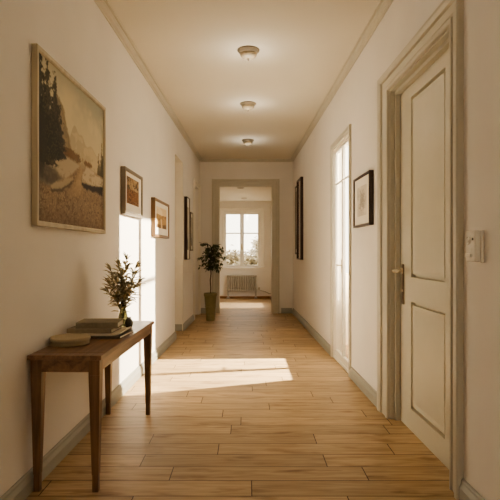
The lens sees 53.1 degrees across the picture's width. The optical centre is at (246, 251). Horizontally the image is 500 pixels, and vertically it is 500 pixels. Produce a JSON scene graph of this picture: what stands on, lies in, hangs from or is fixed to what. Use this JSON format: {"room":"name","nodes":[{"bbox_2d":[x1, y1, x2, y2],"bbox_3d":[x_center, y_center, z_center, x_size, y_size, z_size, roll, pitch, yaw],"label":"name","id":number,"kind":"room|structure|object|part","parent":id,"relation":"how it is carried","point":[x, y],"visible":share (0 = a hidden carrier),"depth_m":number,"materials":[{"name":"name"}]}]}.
{"room":"home hallway","nodes":[
{"label":"home hallway","id":0,"kind":"room"},
{"bbox_2d":[0,0,199,496],"bbox_3d":[-1.181,-0.305,4.050,0.240,3.010,11.509,0,0,1],"label":"wall","id":1,"kind":"structure","parent":0,"point":[51,279],"depth_m":3.10,"materials":[{"name":"paint"}]},
{"bbox_2d":[31,43,105,233],"bbox_3d":[-1.065,-0.596,3.102,0.033,0.924,1.135,0,0,1],"label":"framed painting","id":2,"kind":"object","parent":1,"relation":"attached to","point":[68,123],"visible":1,"depth_m":2.93,"materials":[{"name":"brown wood"}]},
{"bbox_2d":[0,332,176,499],"bbox_3d":[-1.083,1.148,2.600,0.022,0.104,8.603,0,0,1],"label":"baseboard","id":3,"kind":"structure","parent":1,"relation":"attached to","point":[24,486],"depth_m":3.01,"materials":[{"name":"grey paint"}]},
{"bbox_2d":[121,166,142,218],"bbox_3d":[-1.028,-0.519,4.495,0.040,0.398,0.630,0,0,1],"label":"framed picture","id":4,"kind":"object","parent":1,"relation":"attached to","point":[131,182],"visible":1,"depth_m":4.43,"materials":[{"name":"paper"}]},
{"bbox_2d":[127,176,138,206],"bbox_3d":[-1.021,-0.536,4.474,0.001,0.233,0.430,0,0,1],"label":"print","id":5,"kind":"object","parent":4,"relation":"attached to","point":[132,185],"depth_m":4.46},
{"bbox_2d":[94,0,201,161],"bbox_3d":[-1.028,-1.786,4.050,0.064,0.046,11.505,0,0,1],"label":"crown molding","id":6,"kind":"structure","parent":1,"relation":"attached to","point":[103,5],"depth_m":4.70,"materials":[{"name":"beige paint"}]},
{"bbox_2d":[151,197,168,238],"bbox_3d":[-0.997,-0.377,5.790,0.043,0.421,0.860,0,0,1],"label":"framed picture","id":7,"kind":"object","parent":1,"relation":"attached to","point":[159,209],"visible":1,"depth_m":5.66,"materials":[{"name":"brown paper"}]},
{"bbox_2d":[156,206,165,228],"bbox_3d":[-0.988,-0.389,5.779,0.001,0.236,0.600,0,0,1],"label":"print","id":8,"kind":"object","parent":7,"relation":"attached to","point":[160,213],"depth_m":5.72},
{"bbox_2d":[175,153,182,330],"bbox_3d":[-1.103,-0.085,7.268,0.235,2.570,0.730,0,0,1],"label":"door","id":9,"kind":"structure","parent":1,"relation":"in","point":[178,163],"depth_m":7.62,"materials":[{"name":"white paint"}]},
{"bbox_3d":[-1.067,1.150,7.614,0.158,0.100,0.012,0,0,1],"label":"skirting","id":10,"kind":"part","parent":9,"relation":"part of","materials":[{"name":"grey paint"}]},
{"bbox_2d":[184,196,189,259],"bbox_3d":[-0.945,-0.370,7.899,0.048,0.980,0.320,0,0,1],"label":"framed picture","id":11,"kind":"object","parent":1,"relation":"attached to","point":[186,199],"visible":1,"depth_m":7.74,"materials":[{"name":"wood"}]},
{"bbox_2d":[187,207,188,249],"bbox_3d":[-0.933,-0.370,7.899,0.001,0.672,0.172,0,0,1],"label":"print","id":12,"kind":"object","parent":11,"relation":"attached to","point":[187,207],"depth_m":7.85},
{"bbox_2d":[183,314,193,330],"bbox_3d":[-0.952,1.148,8.215,0.022,0.104,1.171,0,0,1],"label":"baseboard","id":13,"kind":"structure","parent":1,"relation":"attached to","point":[190,320],"depth_m":8.07,"materials":[{"name":"grey paint"}]},
{"bbox_2d":[190,212,192,250],"bbox_3d":[-0.942,-0.345,8.470,0.028,0.650,0.260,0,0,1],"label":"framed picture","id":14,"kind":"object","parent":1,"relation":"attached to","point":[191,213],"visible":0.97,"depth_m":8.47,"materials":[{"name":"paper"}]},
{"bbox_2d":[193,178,200,319],"bbox_3d":[-0.983,-0.050,9.251,0.152,2.500,0.860,0,0,1],"label":"door","id":15,"kind":"structure","parent":1,"relation":"in","point":[195,183],"depth_m":9.58,"materials":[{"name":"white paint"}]},
{"bbox_2d":[25,299,457,499],"bbox_3d":[-0.500,1.260,5.635,4.200,0.120,14.970,0,0,0],"label":"floor","id":16,"kind":"structure","parent":0,"point":[246,403],"depth_m":3.27,"materials":[{"name":"brown wood"}]},
{"bbox_2d":[27,321,153,491],"bbox_3d":[-0.892,0.856,3.105,0.372,0.688,1.260,0,0,1],"label":"console table","id":17,"kind":"object","parent":16,"relation":"on","point":[99,354],"visible":0.84,"depth_m":2.50,"materials":[{"name":"brown wood"}]},
{"bbox_3d":[-1.052,0.826,2.519,0.056,0.578,0.056,0,0,1],"label":"leg","id":18,"kind":"part","parent":17,"relation":"part of","materials":[{"name":"brown wood"}]},
{"bbox_2d":[49,333,90,346],"bbox_3d":[-0.985,0.490,2.785,0.220,0.044,0.220,0,0,0],"label":"round box","id":19,"kind":"object","parent":17,"relation":"on","point":[72,339],"visible":1,"depth_m":2.71,"materials":[{"name":"beige"}]},
{"bbox_3d":[-0.760,0.826,2.512,0.056,0.578,0.056,0,0,1],"label":"leg","id":20,"kind":"part","parent":17,"relation":"part of","materials":[{"name":"brown wood"}]},
{"bbox_3d":[-1.024,0.826,3.698,0.056,0.578,0.056,0,0,1],"label":"leg","id":21,"kind":"part","parent":17,"relation":"part of","materials":[{"name":"brown wood"}]},
{"bbox_2d":[91,330,132,338],"bbox_3d":[-0.905,0.505,3.090,0.340,0.014,0.250,0,0,6],"label":"magazine","id":22,"kind":"object","parent":17,"relation":"on","point":[127,332],"visible":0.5,"depth_m":2.96,"materials":[{"name":"black paper"}]},
{"bbox_2d":[66,326,130,335],"bbox_3d":[-0.910,0.486,3.090,0.330,0.023,0.240,0,0,2],"label":"magazine","id":23,"kind":"object","parent":22,"relation":"on","point":[121,330],"visible":0.38,"depth_m":2.98,"materials":[{"name":"beige paper"}]},
{"bbox_2d":[67,326,120,333],"bbox_3d":[-0.938,0.472,3.085,0.270,0.026,0.210,0,0,2],"label":"book","id":24,"kind":"object","parent":23,"relation":"on","point":[73,329],"visible":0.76,"depth_m":2.98,"materials":[{"name":"paper"}]},
{"bbox_2d":[76,318,123,328],"bbox_3d":[-0.905,0.441,3.090,0.250,0.036,0.190,0,0,-3],"label":"book","id":25,"kind":"object","parent":24,"relation":"on","point":[97,323],"visible":1,"depth_m":3.00,"materials":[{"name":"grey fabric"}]},
{"bbox_2d":[118,301,127,326],"bbox_3d":[-0.852,0.424,3.440,0.064,0.175,0.064,0,0,19],"label":"vase","id":26,"kind":"object","parent":17,"relation":"on","point":[122,314],"visible":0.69,"depth_m":3.42,"materials":[{"name":"clear glass"}]},
{"bbox_2d":[99,252,145,311],"bbox_3d":[-0.844,0.245,3.429,0.325,0.511,0.247,0,0,0],"label":"branches","id":27,"kind":"object","parent":26,"relation":"in","point":[122,293],"visible":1,"depth_m":3.41,"materials":[{"name":"green plant"}]},
{"bbox_2d":[125,317,132,327],"bbox_3d":[-0.800,0.476,3.390,0.054,0.072,0.054,0,0,0],"label":"jar","id":28,"kind":"object","parent":17,"relation":"on","point":[128,322],"visible":0.95,"depth_m":3.37,"materials":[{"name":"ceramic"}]},
{"bbox_3d":[-0.732,0.826,3.691,0.056,0.578,0.056,0,0,1],"label":"leg","id":29,"kind":"part","parent":17,"relation":"part of","materials":[{"name":"brown wood"}]},
{"bbox_2d":[197,243,225,320],"bbox_3d":[-0.603,0.517,8.744,0.439,1.365,0.505,0,0,24],"label":"potted tree","id":30,"kind":"object","parent":16,"relation":"on","point":[210,297],"visible":1,"depth_m":8.69,"materials":[{"name":"green plant"}]},
{"bbox_3d":[-0.640,0.958,8.750,0.232,0.484,0.232,0,0,0],"label":"pot","id":31,"kind":"part","parent":30,"relation":"part of","materials":[{"name":"green ceramic"}]},
{"bbox_2d":[226,275,270,298],"bbox_3d":[0.044,0.900,12.835,1.138,0.600,0.120,0,0,0],"label":"radiator","id":32,"kind":"object","parent":16,"relation":"on","point":[234,277],"visible":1,"depth_m":12.78,"materials":[{"name":"metal"}]},
{"bbox_2d":[107,0,380,158],"bbox_3d":[0.000,-1.870,4.030,3.000,0.120,11.760,0,0,0],"label":"ceiling","id":33,"kind":"structure","parent":0,"point":[189,48],"depth_m":4.72,"materials":[{"name":"paint"}]},
{"bbox_2d":[240,101,255,110],"bbox_3d":[0.013,-1.761,6.090,0.200,0.097,0.200,0,0,0],"label":"ceiling light","id":34,"kind":"object","parent":33,"relation":"attached to","point":[246,105],"visible":1,"depth_m":6.03,"materials":[{"name":"beige glass"}]},
{"bbox_3d":[0.013,-1.753,6.090,0.152,0.044,0.152,0,0,0],"label":"lamp shade","id":35,"kind":"part","parent":34,"relation":"part of","materials":[{"name":"white glass"}]},
{"bbox_2d":[242,139,253,145],"bbox_3d":[0.013,-1.761,8.080,0.200,0.097,0.200,0,0,0],"label":"ceiling light","id":36,"kind":"object","parent":33,"relation":"attached to","point":[247,142],"visible":1,"depth_m":8.03,"materials":[{"name":"beige glass"}]},
{"bbox_3d":[0.013,-1.753,8.080,0.152,0.044,0.152,0,0,0],"label":"lamp shade","id":37,"kind":"part","parent":36,"relation":"part of","materials":[{"name":"white glass"}]},
{"bbox_2d":[237,46,259,60],"bbox_3d":[0.013,-1.761,4.480,0.200,0.097,0.200,0,0,0],"label":"ceiling light","id":38,"kind":"object","parent":33,"relation":"attached to","point":[248,53],"visible":1,"depth_m":4.43,"materials":[{"name":"beige glass"}]},
{"bbox_3d":[0.013,-1.753,4.480,0.152,0.044,0.152,0,0,0],"label":"lamp shade","id":39,"kind":"part","parent":38,"relation":"part of","materials":[{"name":"white glass"}]},
{"bbox_2d":[220,201,270,295],"bbox_3d":[-0.605,-0.052,13.000,2.690,2.505,0.160,0,0,0],"label":"wall","id":40,"kind":"structure","parent":0,"point":[263,275],"depth_m":12.92,"materials":[{"name":"paint"}]},
{"bbox_2d":[220,208,264,268],"bbox_3d":[-0.130,-0.354,12.935,1.200,1.578,0.210,0,0,0],"label":"window","id":41,"kind":"structure","parent":40,"relation":"in","point":[223,211],"depth_m":12.90,"materials":[{"name":"white paint"}]},
{"bbox_3d":[-0.350,-0.318,12.992,0.439,1.375,0.055,0,0,0],"label":"sash","id":42,"kind":"part","parent":41,"relation":"part of","materials":[{"name":"white glass"}]},
{"bbox_3d":[-0.130,0.417,12.884,1.200,0.035,0.109,0,0,0],"label":"sill","id":43,"kind":"part","parent":41,"relation":"part of","materials":[{"name":"white paint"}]},
{"bbox_3d":[0.090,-0.318,12.992,0.439,1.375,0.055,0,0,0],"label":"sash","id":44,"kind":"part","parent":41,"relation":"part of","materials":[{"name":"white paint"}]},
{"bbox_2d":[220,296,269,298],"bbox_3d":[-0.630,1.170,12.909,2.440,0.060,0.020,0,0,0],"label":"baseboard","id":45,"kind":"structure","parent":40,"relation":"attached to","point":[221,297],"depth_m":12.90,"materials":[{"name":"brown wood"}]},
{"bbox_2d":[220,187,270,200],"bbox_3d":[-0.600,-1.365,11.515,2.800,0.120,3.210,0,0,0],"label":"ceiling","id":46,"kind":"structure","parent":0,"point":[226,193],"depth_m":11.35,"materials":[{"name":"paint"}]},
{"bbox_2d":[200,162,292,312],"bbox_3d":[-0.055,-0.305,9.855,2.142,3.010,0.110,0,0,0],"label":"wall","id":47,"kind":"structure","parent":0,"point":[283,171],"depth_m":9.80,"materials":[{"name":"paint"}]},
{"bbox_2d":[212,179,278,312],"bbox_3d":[-0.028,-0.115,9.838,1.321,2.629,0.146,0,0,0],"label":"doorway","id":48,"kind":"structure","parent":47,"relation":"in","point":[216,183],"depth_m":9.78,"materials":[{"name":"beige paint"}]},
{"bbox_2d":[201,159,291,161],"bbox_3d":[-0.010,-1.786,9.768,1.772,0.046,0.064,0,0,0],"label":"crown molding","id":49,"kind":"structure","parent":47,"relation":"attached to","point":[202,160],"depth_m":9.76,"materials":[{"name":"beige paint"}]},
{"bbox_2d":[281,308,291,312],"bbox_3d":[0.775,1.148,9.789,0.211,0.104,0.022,0,0,0],"label":"baseboard","id":50,"kind":"structure","parent":47,"relation":"attached to","point":[283,310],"depth_m":9.78,"materials":[{"name":"grey paint"}]},
{"bbox_2d":[293,0,499,499],"bbox_3d":[1.067,-0.305,4.050,0.102,3.010,11.504,0,0,-1],"label":"wall","id":51,"kind":"structure","parent":0,"point":[354,103],"depth_m":2.78,"materials":[{"name":"paint"}]},
{"bbox_2d":[295,185,296,253],"bbox_3d":[0.903,-0.580,9.115,0.028,1.240,0.270,0,0,-1],"label":"framed picture","id":52,"kind":"object","parent":51,"relation":"attached to","point":[296,185],"visible":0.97,"depth_m":9.11,"materials":[{"name":"paper"}]},
{"bbox_2d":[296,191,296,248],"bbox_3d":[0.902,-0.580,9.115,0.001,1.060,0.150,0,0,-1],"label":"print","id":53,"kind":"object","parent":52,"relation":"attached to","point":[296,191],"depth_m":9.11},
{"bbox_2d":[297,177,302,259],"bbox_3d":[0.904,-0.560,8.559,0.048,1.380,0.530,0,0,-1],"label":"framed picture","id":54,"kind":"object","parent":51,"relation":"attached to","point":[300,180],"visible":1,"depth_m":8.29,"materials":[{"name":"black wood"}]},
{"bbox_2d":[298,180,299,257],"bbox_3d":[0.913,-0.560,8.560,0.027,1.345,0.495,0,0,-1],"label":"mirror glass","id":55,"kind":"object","parent":54,"relation":"attached to","point":[298,180],"depth_m":8.59,"materials":[{"name":"mirror"}]},
{"bbox_2d":[292,308,329,354],"bbox_3d":[0.934,1.148,7.770,0.022,0.104,4.001,0,0,-1],"label":"baseboard","id":56,"kind":"structure","parent":51,"relation":"attached to","point":[311,330],"depth_m":7.07,"materials":[{"name":"grey paint"}]},
{"bbox_2d":[330,124,350,375],"bbox_3d":[1.026,-0.015,5.284,0.133,2.430,0.962,0,0,-1],"label":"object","id":57,"kind":"structure","parent":51,"relation":"in","point":[338,177],"depth_m":5.66,"materials":[{"name":"white glass"}]},
{"bbox_3d":[1.043,0.020,5.281,0.099,2.360,0.840,0,0,-1],"label":"frame","id":58,"kind":"part","parent":57,"relation":"part of","materials":[{"name":"white paint"}]},
{"bbox_2d":[291,0,393,161],"bbox_3d":[0.985,-1.786,4.050,0.064,0.046,11.503,0,0,-1],"label":"crown molding","id":59,"kind":"structure","parent":51,"relation":"attached to","point":[383,6],"depth_m":4.71,"materials":[{"name":"beige paint"}]},
{"bbox_2d":[346,274,347,345],"bbox_3d":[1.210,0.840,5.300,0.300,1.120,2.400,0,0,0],"label":"trim","id":60,"kind":"structure","parent":51,"relation":"attached to","point":[346,274],"depth_m":6.37,"materials":[{"name":"white wood"}]},
{"bbox_2d":[349,366,376,407],"bbox_3d":[1.001,1.148,4.310,0.022,0.104,0.961,0,0,-1],"label":"baseboard","id":61,"kind":"structure","parent":51,"relation":"attached to","point":[364,386],"depth_m":4.25,"materials":[{"name":"grey paint"}]},
{"bbox_2d":[353,170,373,227],"bbox_3d":[0.992,-0.438,4.285,0.038,0.440,0.550,0,0,-1],"label":"framed picture","id":62,"kind":"object","parent":51,"relation":"attached to","point":[363,185],"visible":1,"depth_m":4.22,"materials":[{"name":"paper"}]},
{"bbox_2d":[357,184,366,216],"bbox_3d":[0.985,-0.438,4.285,0.001,0.256,0.326,0,0,-1],"label":"print","id":63,"kind":"object","parent":62,"relation":"attached to","point":[361,191],"depth_m":4.27},
{"bbox_2d":[377,0,463,499],"bbox_3d":[1.067,-0.052,3.118,0.136,2.504,1.391,0,0,-1],"label":"door","id":64,"kind":"structure","parent":51,"relation":"in","point":[420,115],"depth_m":3.11,"materials":[{"name":"beige paint"}]},
{"bbox_3d":[1.051,0.132,3.454,0.078,0.036,0.130,0,0,-1],"label":"lever handle","id":65,"kind":"part","parent":64,"relation":"part of","materials":[{"name":"gold metal"}]},
{"bbox_3d":[1.091,0.225,3.501,0.006,0.280,0.042,0,0,-1],"label":"plate","id":66,"kind":"part","parent":64,"relation":"part of","materials":[{"name":"brown metal"}]},
{"bbox_3d":[1.119,-0.432,3.072,0.024,1.163,0.508,0,0,-1],"label":"panel","id":67,"kind":"part","parent":64,"relation":"part of","materials":[{"name":"paint"}]},
{"bbox_3d":[1.119,0.693,3.072,0.024,0.673,0.508,0,0,-1],"label":"panel","id":68,"kind":"part","parent":64,"relation":"part of","materials":[{"name":"paint"}]},
{"bbox_2d":[459,478,484,499],"bbox_3d":[1.077,1.148,0.360,0.022,0.104,4.121,0,0,-1],"label":"baseboard","id":69,"kind":"structure","parent":51,"relation":"attached to","point":[466,491],"depth_m":2.35,"materials":[{"name":"grey paint"}]},
{"bbox_2d":[465,230,483,262],"bbox_3d":[1.026,-0.025,2.268,0.051,0.146,0.098,0,0,-1],"label":"light switch","id":70,"kind":"object","parent":51,"relation":"attached to","point":[474,240],"visible":1,"depth_m":2.23,"materials":[{"name":"beige plastic"}]},
{"bbox_3d":[1.044,-0.025,2.269,0.013,0.146,0.098,0,0,-1],"label":"plate","id":71,"kind":"part","parent":70,"relation":"part of","materials":[{"name":"beige plastic"}]},
{"label":"outside","id":72,"kind":"structure","parent":0,"visible":0},
{"bbox_3d":[0.000,5.350,40.000,140.000,0.300,160.000,0,0,0],"label":"ground","id":73,"kind":"structure","parent":72,"visible":0},
{"bbox_2d":[226,245,239,264],"bbox_3d":[-1.111,2.378,30.082,3.158,5.664,3.269,0,0,30],"label":"tree","id":74,"kind":"object","parent":73,"relation":"on","point":[231,256],"visible":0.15,"depth_m":29.61,"materials":[{"name":"green plant"}]},
{"bbox_2d":[230,249,251,256],"bbox_3d":[-0.354,2.503,34.066,2.924,5.413,2.566,0,0,35],"label":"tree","id":75,"kind":"object","parent":73,"relation":"on","point":[233,249],"visible":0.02,"depth_m":34.02,"materials":[{"name":"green plant"}]},
{"bbox_2d":[228,249,257,264],"bbox_3d":[0.420,2.516,25.940,2.983,5.388,3.187,0,0,-11],"label":"tree","id":76,"kind":"object","parent":73,"relation":"on","point":[248,260],"visible":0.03,"depth_m":25.45,"materials":[{"name":"green plant"}]},
{"bbox_2d":[247,236,257,255],"bbox_3d":[0.958,1.924,41.921,3.085,6.568,2.666,0,0,0],"label":"tree","id":77,"kind":"object","parent":73,"relation":"on","point":[255,242],"visible":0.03,"depth_m":41.43,"materials":[{"name":"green plant"}]}
]}

